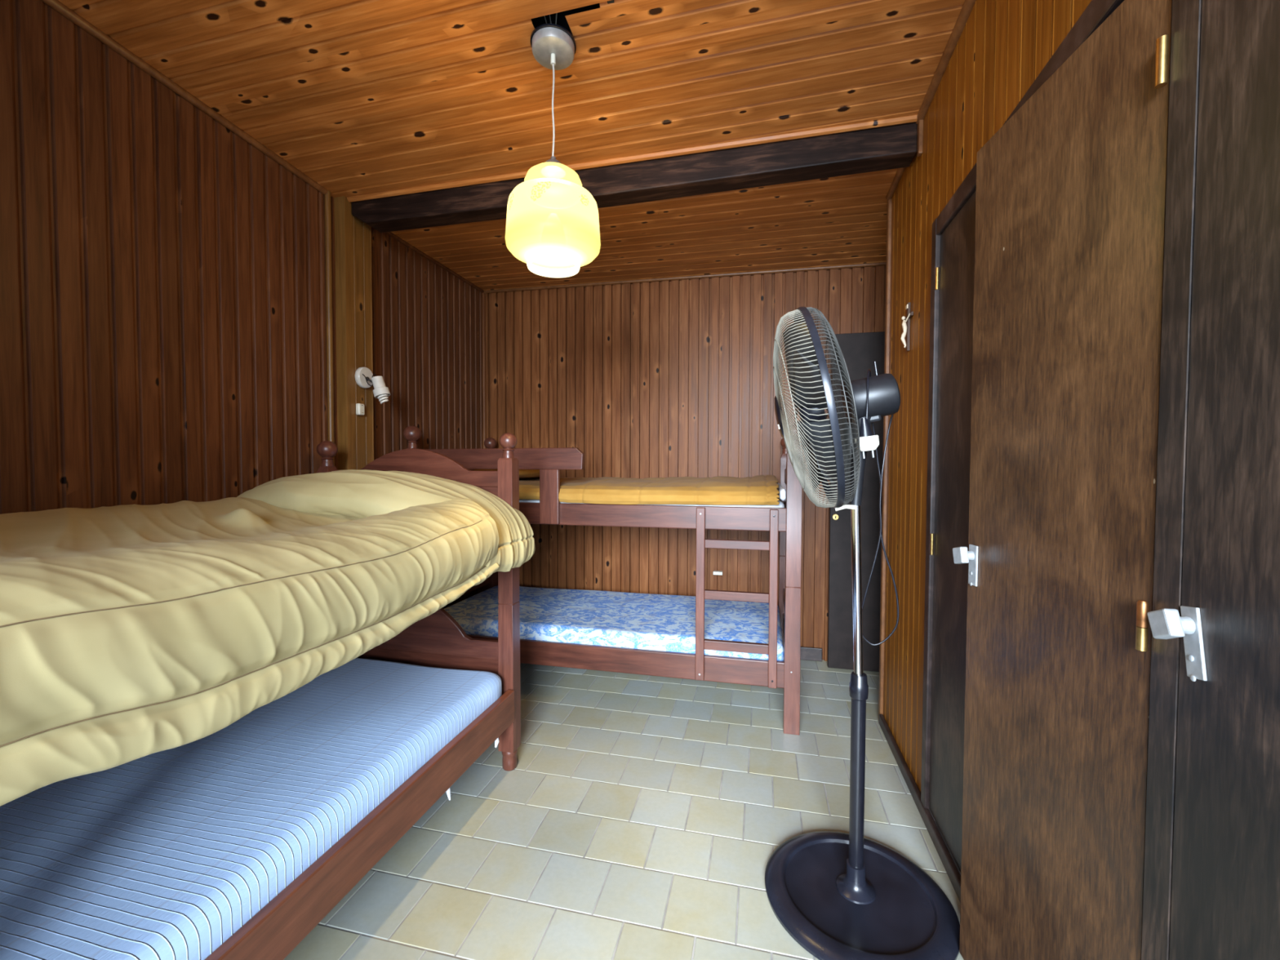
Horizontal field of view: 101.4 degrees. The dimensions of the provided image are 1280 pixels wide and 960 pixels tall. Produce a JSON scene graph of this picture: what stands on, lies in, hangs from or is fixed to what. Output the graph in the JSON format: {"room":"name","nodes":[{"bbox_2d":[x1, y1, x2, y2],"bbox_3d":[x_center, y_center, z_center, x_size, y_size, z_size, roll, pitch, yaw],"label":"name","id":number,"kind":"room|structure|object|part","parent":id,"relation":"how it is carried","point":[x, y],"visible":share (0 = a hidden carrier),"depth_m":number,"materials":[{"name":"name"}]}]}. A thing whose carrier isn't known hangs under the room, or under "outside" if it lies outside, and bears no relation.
{"room":"dormitory","nodes":[
{"label":"dormitory","id":0,"kind":"room"},
{"bbox_2d":[0,0,484,608],"bbox_3d":[-1.692,-0.154,1.820,0.040,2.763,4.388,1,2,13],"label":"wall","id":1,"kind":"structure","parent":0,"point":[163,326],"depth_m":1.82,"materials":[{"name":"brown wood"}]},
{"bbox_2d":[40,0,327,194],"bbox_3d":[-1.826,-1.410,1.060,0.030,0.195,2.922,1,2,13],"label":"trim","id":2,"kind":"structure","parent":1,"relation":"attached to","point":[56,5],"depth_m":1.83,"materials":[{"name":"brown wood"}]},
{"bbox_2d":[324,190,334,466],"bbox_3d":[-1.495,-0.085,2.537,0.027,2.584,0.028,1,2,13],"label":"trim","id":3,"kind":"structure","parent":1,"relation":"attached to","point":[327,205],"depth_m":2.51,"materials":[{"name":"brown wood"}]},
{"bbox_2d":[385,231,484,293],"bbox_3d":[-1.304,-1.388,3.321,0.022,0.021,1.218,1,2,13],"label":"trim","id":4,"kind":"structure","parent":1,"relation":"attached to","point":[393,235],"depth_m":3.28,"materials":[{"name":"brown wood"}]},
{"bbox_2d":[333,195,373,470],"bbox_3d":[-1.449,-0.094,2.667,0.071,2.594,0.175,1,2,13],"label":"wall","id":5,"kind":"structure","parent":0,"point":[352,235],"depth_m":2.59,"materials":[{"name":"brown wood"}]},
{"bbox_2d":[355,403,364,415],"bbox_3d":[-1.406,-0.355,2.632,0.026,0.058,0.040,1,2,13],"label":"light switch","id":6,"kind":"object","parent":5,"relation":"attached to","point":[360,408],"visible":1,"depth_m":2.62,"materials":[{"name":"beige plastic"}]},
{"bbox_2d":[369,228,373,460],"bbox_3d":[-1.400,-0.049,2.745,0.011,2.500,0.012,1,2,13],"label":"trim","id":7,"kind":"structure","parent":5,"relation":"attached to","point":[370,228],"depth_m":2.72,"materials":[{"name":"brown wood"}]},
{"bbox_2d":[355,367,390,404],"bbox_3d":[-1.337,-0.477,2.643,0.151,0.188,0.106,1,2,13],"label":"wall spotlight","id":8,"kind":"object","parent":5,"relation":"attached to","point":[364,378],"visible":1,"depth_m":2.62,"materials":[{"name":"white ceramic"}]},
{"bbox_3d":[-1.397,-0.519,2.656,0.028,0.106,0.106,1,2,13],"label":"wall plate","id":9,"kind":"part","parent":8,"relation":"part of","materials":[{"name":"white ceramic"}]},
{"bbox_3d":[-1.298,-0.415,2.640,0.057,0.065,0.054,1,2,13],"label":"spiral bulb","id":10,"kind":"part","parent":8,"relation":"part of","materials":[{"name":"white glass"}]},
{"bbox_2d":[57,0,964,290],"bbox_3d":[0.032,-1.449,1.382,3.590,0.291,4.488,1,2,13],"label":"ceiling","id":11,"kind":"structure","parent":0,"point":[361,97],"depth_m":1.90,"materials":[{"name":"brown wood"}]},
{"bbox_2d":[505,13,600,277],"bbox_3d":[-0.281,-1.097,1.699,0.306,0.813,0.306,1,2,13],"label":"pendant lamp","id":12,"kind":"object","parent":11,"relation":"hanging from","point":[553,221],"visible":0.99,"depth_m":1.62,"materials":[{"name":"glass"}]},
{"bbox_3d":[-0.282,-0.846,1.706,0.306,0.311,0.306,1,2,13],"label":"lamp shade","id":13,"kind":"part","parent":12,"relation":"part of","materials":[{"name":"yellow glass"}]},
{"bbox_3d":[-0.281,-1.193,1.696,0.010,0.310,0.006,1,2,13],"label":"cord","id":14,"kind":"part","parent":12,"relation":"part of","materials":[{"name":"white plastic"}]},
{"bbox_3d":[-0.282,-0.787,1.708,0.080,0.157,0.080,1,2,13],"label":"bulb","id":15,"kind":"part","parent":12,"relation":"part of","materials":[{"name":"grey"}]},
{"bbox_2d":[351,122,917,232],"bbox_3d":[-0.150,-1.343,2.373,2.569,0.193,0.115,1,2,11],"label":"ceiling beam","id":16,"kind":"structure","parent":11,"relation":"attached to","point":[894,146],"depth_m":2.26,"materials":[{"name":"brown wood"}]},
{"bbox_2d":[346,114,917,202],"bbox_3d":[-0.169,-1.395,2.303,2.557,0.099,0.030,1,2,11],"label":"trim","id":17,"kind":"structure","parent":16,"relation":"attached to","point":[911,118],"depth_m":2.23,"materials":[{"name":"brown wood"}]},
{"bbox_2d":[284,659,964,959],"bbox_3d":[0.024,1.274,1.463,3.690,0.060,4.588,1,2,13],"label":"floor","id":18,"kind":"structure","parent":0,"point":[637,816],"depth_m":1.84,"materials":[{"name":"tile"}]},
{"bbox_2d":[204,432,520,959],"bbox_3d":[-1.204,0.535,1.356,0.986,1.416,2.022,1,2,13],"label":"bunk bed","id":19,"kind":"object","parent":18,"relation":"on","point":[437,640],"visible":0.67,"depth_m":1.93,"materials":[{"name":"brown wood"}]},
{"bbox_2d":[0,657,502,959],"bbox_3d":[-1.195,0.878,1.363,0.903,0.163,1.845,1,2,13],"label":"mattress","id":20,"kind":"object","parent":19,"relation":"on","point":[165,855],"visible":0.82,"depth_m":1.26,"materials":[{"name":"blue fabric"}]},
{"bbox_3d":[-1.425,0.574,2.404,0.069,1.275,0.069,1,2,13],"label":"post","id":21,"kind":"part","parent":19,"relation":"part of","materials":[{"name":"brown wood"}]},
{"bbox_3d":[-0.741,0.956,1.256,0.030,0.128,1.858,1,2,13],"label":"rail","id":22,"kind":"part","parent":19,"relation":"part of","materials":[{"name":"brown wood"}]},
{"bbox_3d":[-0.986,-0.055,2.282,0.833,0.162,0.024,1,2,13],"label":"panel","id":23,"kind":"part","parent":19,"relation":"part of","materials":[{"name":"brown wood"}]},
{"bbox_3d":[-0.988,0.636,2.303,0.833,0.242,0.024,1,2,13],"label":"panel","id":24,"kind":"part","parent":19,"relation":"part of","materials":[{"name":"brown wood"}]},
{"bbox_3d":[-0.550,0.564,2.201,0.069,1.312,0.069,1,2,13],"label":"post","id":25,"kind":"part","parent":19,"relation":"part of","materials":[{"name":"brown wood"}]},
{"bbox_2d":[403,424,802,735],"bbox_3d":[-0.187,0.442,3.156,2.160,1.501,0.985,1,2,13],"label":"bunk bed","id":26,"kind":"object","parent":18,"relation":"on","point":[771,673],"visible":0.56,"depth_m":2.58,"materials":[{"name":"brown wood"}]},
{"bbox_3d":[-1.190,0.662,3.410,0.024,0.200,0.805,1,2,13],"label":"panel","id":27,"kind":"part","parent":26,"relation":"part of","materials":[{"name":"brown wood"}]},
{"bbox_3d":[-1.091,0.489,3.829,0.069,1.360,0.069,1,2,13],"label":"post","id":28,"kind":"part","parent":26,"relation":"part of","materials":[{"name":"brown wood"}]},
{"bbox_3d":[-0.777,-0.114,2.796,1.002,0.114,0.030,1,2,13],"label":"guard rail","id":29,"kind":"part","parent":26,"relation":"part of","materials":[{"name":"brown wood"}]},
{"bbox_2d":[444,585,783,661],"bbox_3d":[-0.177,0.844,3.175,1.998,0.150,0.874,1,2,13],"label":"mattress","id":30,"kind":"object","parent":26,"relation":"on","point":[646,621],"visible":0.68,"depth_m":2.93,"materials":[{"name":"blue fabric"}]},
{"bbox_3d":[-0.284,0.925,2.739,2.012,0.125,0.025,1,2,13],"label":"rail","id":31,"kind":"part","parent":26,"relation":"part of","materials":[{"name":"brown wood"}]},
{"bbox_2d":[519,497,784,507],"bbox_3d":[-0.178,0.124,3.155,1.992,0.086,0.874,1,2,13],"label":"mattress","id":32,"kind":"object","parent":26,"relation":"on","point":[781,504],"visible":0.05,"depth_m":2.59,"materials":[{"name":"white fabric"}]},
{"bbox_2d":[519,475,779,505],"bbox_3d":[-0.072,0.041,3.094,1.707,0.141,0.910,1,2,13],"label":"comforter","id":33,"kind":"object","parent":32,"relation":"on","point":[759,490],"visible":0.77,"depth_m":2.66,"materials":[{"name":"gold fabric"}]},
{"bbox_2d":[473,469,539,478],"bbox_3d":[-0.779,-0.050,3.281,0.400,0.081,0.640,1,2,13],"label":"pillow","id":34,"kind":"object","parent":33,"relation":"on","point":[523,473],"visible":0.15,"depth_m":3.06,"materials":[{"name":"yellow fabric"}]},
{"bbox_2d":[777,482,786,500],"bbox_3d":[0.774,0.057,2.895,0.031,0.062,0.815,1,2,13],"label":"blanket","id":35,"kind":"object","parent":32,"relation":"on","point":[782,494],"visible":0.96,"depth_m":2.50,"materials":[{"name":"white fabric"}]},
{"bbox_3d":[-0.282,0.179,2.717,2.012,0.113,0.025,1,2,13],"label":"rail","id":36,"kind":"part","parent":26,"relation":"part of","materials":[{"name":"brown wood"}]},
{"bbox_3d":[0.931,0.509,3.362,0.073,1.360,0.073,1,2,13],"label":"post","id":37,"kind":"part","parent":26,"relation":"part of","materials":[{"name":"brown wood"}]},
{"bbox_3d":[0.833,0.922,2.948,0.024,0.120,0.805,1,2,13],"label":"rail","id":38,"kind":"part","parent":26,"relation":"part of","materials":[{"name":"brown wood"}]},
{"bbox_3d":[0.834,0.682,2.941,0.024,0.200,0.805,1,2,13],"label":"panel","id":39,"kind":"part","parent":26,"relation":"part of","materials":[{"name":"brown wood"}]},
{"bbox_3d":[0.836,-0.073,2.918,0.024,0.210,0.805,1,2,13],"label":"panel","id":40,"kind":"part","parent":26,"relation":"part of","materials":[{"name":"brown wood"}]},
{"bbox_3d":[0.734,0.527,2.515,0.073,1.375,0.073,1,2,13],"label":"post","id":41,"kind":"part","parent":26,"relation":"part of","materials":[{"name":"brown wood"}]},
{"bbox_2d":[764,306,959,959],"bbox_3d":[0.648,0.371,1.540,0.530,1.744,0.595,1,2,13],"label":"pedestal fan","id":42,"kind":"object","parent":18,"relation":"on","point":[839,895],"visible":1,"depth_m":1.51,"materials":[{"name":"plastic"}]},
{"bbox_3d":[0.539,-0.265,1.696,0.090,0.158,0.244,1,2,13],"label":"blade","id":43,"kind":"part","parent":42,"relation":"part of","materials":[{"name":"black plastic"}]},
{"bbox_3d":[0.477,-0.353,1.559,0.072,0.244,0.167,-1,2,-37],"label":"blade","id":44,"kind":"part","parent":42,"relation":"part of","materials":[{"name":"plastic"}]},
{"bbox_3d":[0.566,-0.080,1.630,0.071,0.246,0.197,2,2,44],"label":"blade","id":45,"kind":"part","parent":42,"relation":"part of","materials":[{"name":"plastic"}]},
{"bbox_3d":[0.470,-0.262,1.412,0.110,0.160,0.232,1,2,13],"label":"blade","id":46,"kind":"part","parent":42,"relation":"part of","materials":[{"name":"plastic"}]},
{"bbox_3d":[0.512,-0.081,1.448,0.111,0.197,0.194,0,2,4],"label":"blade","id":47,"kind":"part","parent":42,"relation":"part of","materials":[{"name":"plastic"}]},
{"bbox_3d":[0.668,-0.238,1.517,0.151,0.138,0.120,1,2,13],"label":"motor","id":48,"kind":"part","parent":42,"relation":"part of","materials":[{"name":"black plastic"}]},
{"bbox_3d":[0.682,-0.319,1.512,0.014,0.046,0.008,1,2,13],"label":"oscillation knob","id":49,"kind":"part","parent":42,"relation":"part of","materials":[{"name":"black plastic"}]},
{"bbox_3d":[0.704,0.094,1.515,0.110,0.831,0.163,1,2,20],"label":"power cord","id":50,"kind":"part","parent":42,"relation":"part of","materials":[{"name":"black plastic"}]},
{"bbox_2d":[920,0,1279,959],"bbox_3d":[0.953,0.201,0.454,0.705,2.150,2.863,1,2,13],"label":"wardrobe","id":51,"kind":"object","parent":18,"relation":"on","point":[1100,742],"visible":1,"depth_m":0.90,"materials":[{"name":"brown wood"}]},
{"bbox_3d":[0.990,0.173,1.588,0.020,2.030,0.530,1,2,13],"label":"door","id":52,"kind":"part","parent":51,"relation":"part of","materials":[{"name":"brown wood"}]},
{"bbox_3d":[0.811,0.188,1.307,0.037,0.047,0.047,0,2,4],"label":"knob","id":53,"kind":"part","parent":51,"relation":"part of","materials":[{"name":"metal"}]},
{"bbox_3d":[0.830,0.214,1.307,0.007,0.102,0.034,0,2,4],"label":"handle plate","id":54,"kind":"part","parent":51,"relation":"part of","materials":[{"name":"metal"}]},
{"bbox_3d":[0.829,0.215,1.077,0.020,2.048,0.515,0,2,4],"label":"door","id":55,"kind":"part","parent":51,"relation":"part of","materials":[{"name":"brown wood"}]},
{"bbox_3d":[0.758,0.205,0.743,0.038,0.048,0.048,1,2,13],"label":"knob","id":56,"kind":"part","parent":51,"relation":"part of","materials":[{"name":"metal"}]},
{"bbox_3d":[0.776,0.229,0.736,0.008,0.104,0.046,1,2,13],"label":"handle plate","id":57,"kind":"part","parent":51,"relation":"part of","materials":[{"name":"metal"}]},
{"bbox_3d":[0.737,0.223,0.507,0.020,2.067,0.517,1,2,13],"label":"door","id":58,"kind":"part","parent":51,"relation":"part of","materials":[{"name":"brown wood"}]},
{"bbox_2d":[485,265,885,661],"bbox_3d":[0.528,-0.113,3.580,3.490,2.589,0.040,1,2,13],"label":"wall","id":59,"kind":"structure","parent":0,"point":[673,378],"depth_m":3.64,"materials":[{"name":"brown wood"}]},
{"bbox_2d":[481,292,486,448],"bbox_3d":[-1.172,-0.123,3.947,0.025,2.577,0.026,1,2,13],"label":"trim","id":60,"kind":"structure","parent":59,"relation":"attached to","point":[483,294],"depth_m":3.92,"materials":[{"name":"brown wood"}]},
{"bbox_2d":[484,262,886,293],"bbox_3d":[0.258,-1.380,3.579,2.940,0.045,0.024,1,2,13],"label":"trim","id":61,"kind":"structure","parent":59,"relation":"attached to","point":[878,264],"depth_m":3.54,"materials":[{"name":"brown wood"}]},
{"bbox_2d":[713,570,722,575],"bbox_3d":[0.530,0.631,3.560,0.062,0.022,0.040,1,2,13],"label":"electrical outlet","id":62,"kind":"object","parent":59,"relation":"attached to","point":[715,572],"visible":1,"depth_m":3.54,"materials":[{"name":"beige plastic"}]},
{"bbox_2d":[800,646,822,661],"bbox_3d":[0.006,1.134,3.707,2.440,0.085,0.018,1,2,13],"label":"baseboard","id":63,"kind":"structure","parent":59,"relation":"attached to","point":[815,654],"depth_m":3.44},
{"bbox_2d":[826,331,884,671],"bbox_3d":[1.606,0.146,3.235,0.828,2.098,0.122,1,2,13],"label":"door","id":64,"kind":"structure","parent":59,"relation":"in","point":[860,351],"depth_m":3.24,"materials":[{"name":"black wood"}]},
{"bbox_2d":[883,0,1091,791],"bbox_3d":[0.828,-0.136,0.823,0.041,2.802,3.585,1,2,13],"label":"wall","id":65,"kind":"structure","parent":0,"point":[914,201],"depth_m":2.01,"materials":[{"name":"brown wood"}]},
{"bbox_2d":[878,199,891,719],"bbox_3d":[1.225,-0.082,2.580,0.049,2.590,0.036,1,2,13],"label":"trim","id":66,"kind":"structure","parent":65,"relation":"attached to","point":[889,202],"depth_m":2.57,"materials":[{"name":"brown wood"}]},
{"bbox_2d":[885,167,905,199],"bbox_3d":[1.162,-1.375,2.334,0.032,0.049,0.422,1,2,13],"label":"trim","id":67,"kind":"structure","parent":65,"relation":"attached to","point":[900,172],"depth_m":2.40,"materials":[{"name":"brown wood"}]},
{"bbox_2d":[900,302,913,351],"bbox_3d":[1.112,-0.640,2.193,0.035,0.200,0.110,1,2,13],"label":"crucifix","id":68,"kind":"object","parent":65,"relation":"attached to","point":[906,328],"visible":1,"depth_m":2.19,"materials":[{"name":"white plastic"}]},
{"bbox_2d":[878,714,960,902],"bbox_3d":[0.794,1.238,0.865,0.020,0.052,3.573,1,2,13],"label":"baseboard","id":69,"kind":"structure","parent":65,"relation":"attached to","point":[954,876],"depth_m":1.86,"materials":[{"name":"brown wood"}]},
{"bbox_2d":[916,120,923,156],"bbox_3d":[1.095,-1.349,2.045,0.016,0.155,0.026,1,2,13],"label":"trim","id":70,"kind":"structure","parent":65,"relation":"attached to","point":[920,124],"depth_m":2.03,"materials":[{"name":"brown wood"}]},
{"bbox_2d":[915,0,976,124],"bbox_3d":[0.751,-1.439,0.550,0.036,0.173,3.094,1,2,13],"label":"trim","id":71,"kind":"structure","parent":65,"relation":"attached to","point":[968,5],"depth_m":1.74,"materials":[{"name":"brown wood"}]},
{"bbox_3d":[-1.204,0.208,1.346,0.850,0.060,1.845,1,2,13],"label":"mattress","id":72,"kind":"object","parent":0,"visible":0},
{"bbox_2d":[0,469,535,806],"bbox_3d":[-1.169,0.206,1.337,1.067,0.452,1.988,1,2,13],"label":"comforter","id":73,"kind":"object","parent":72,"relation":"on","point":[128,633],"visible":1,"depth_m":0.99,"materials":[{"name":"yellow fabric"}]}
]}

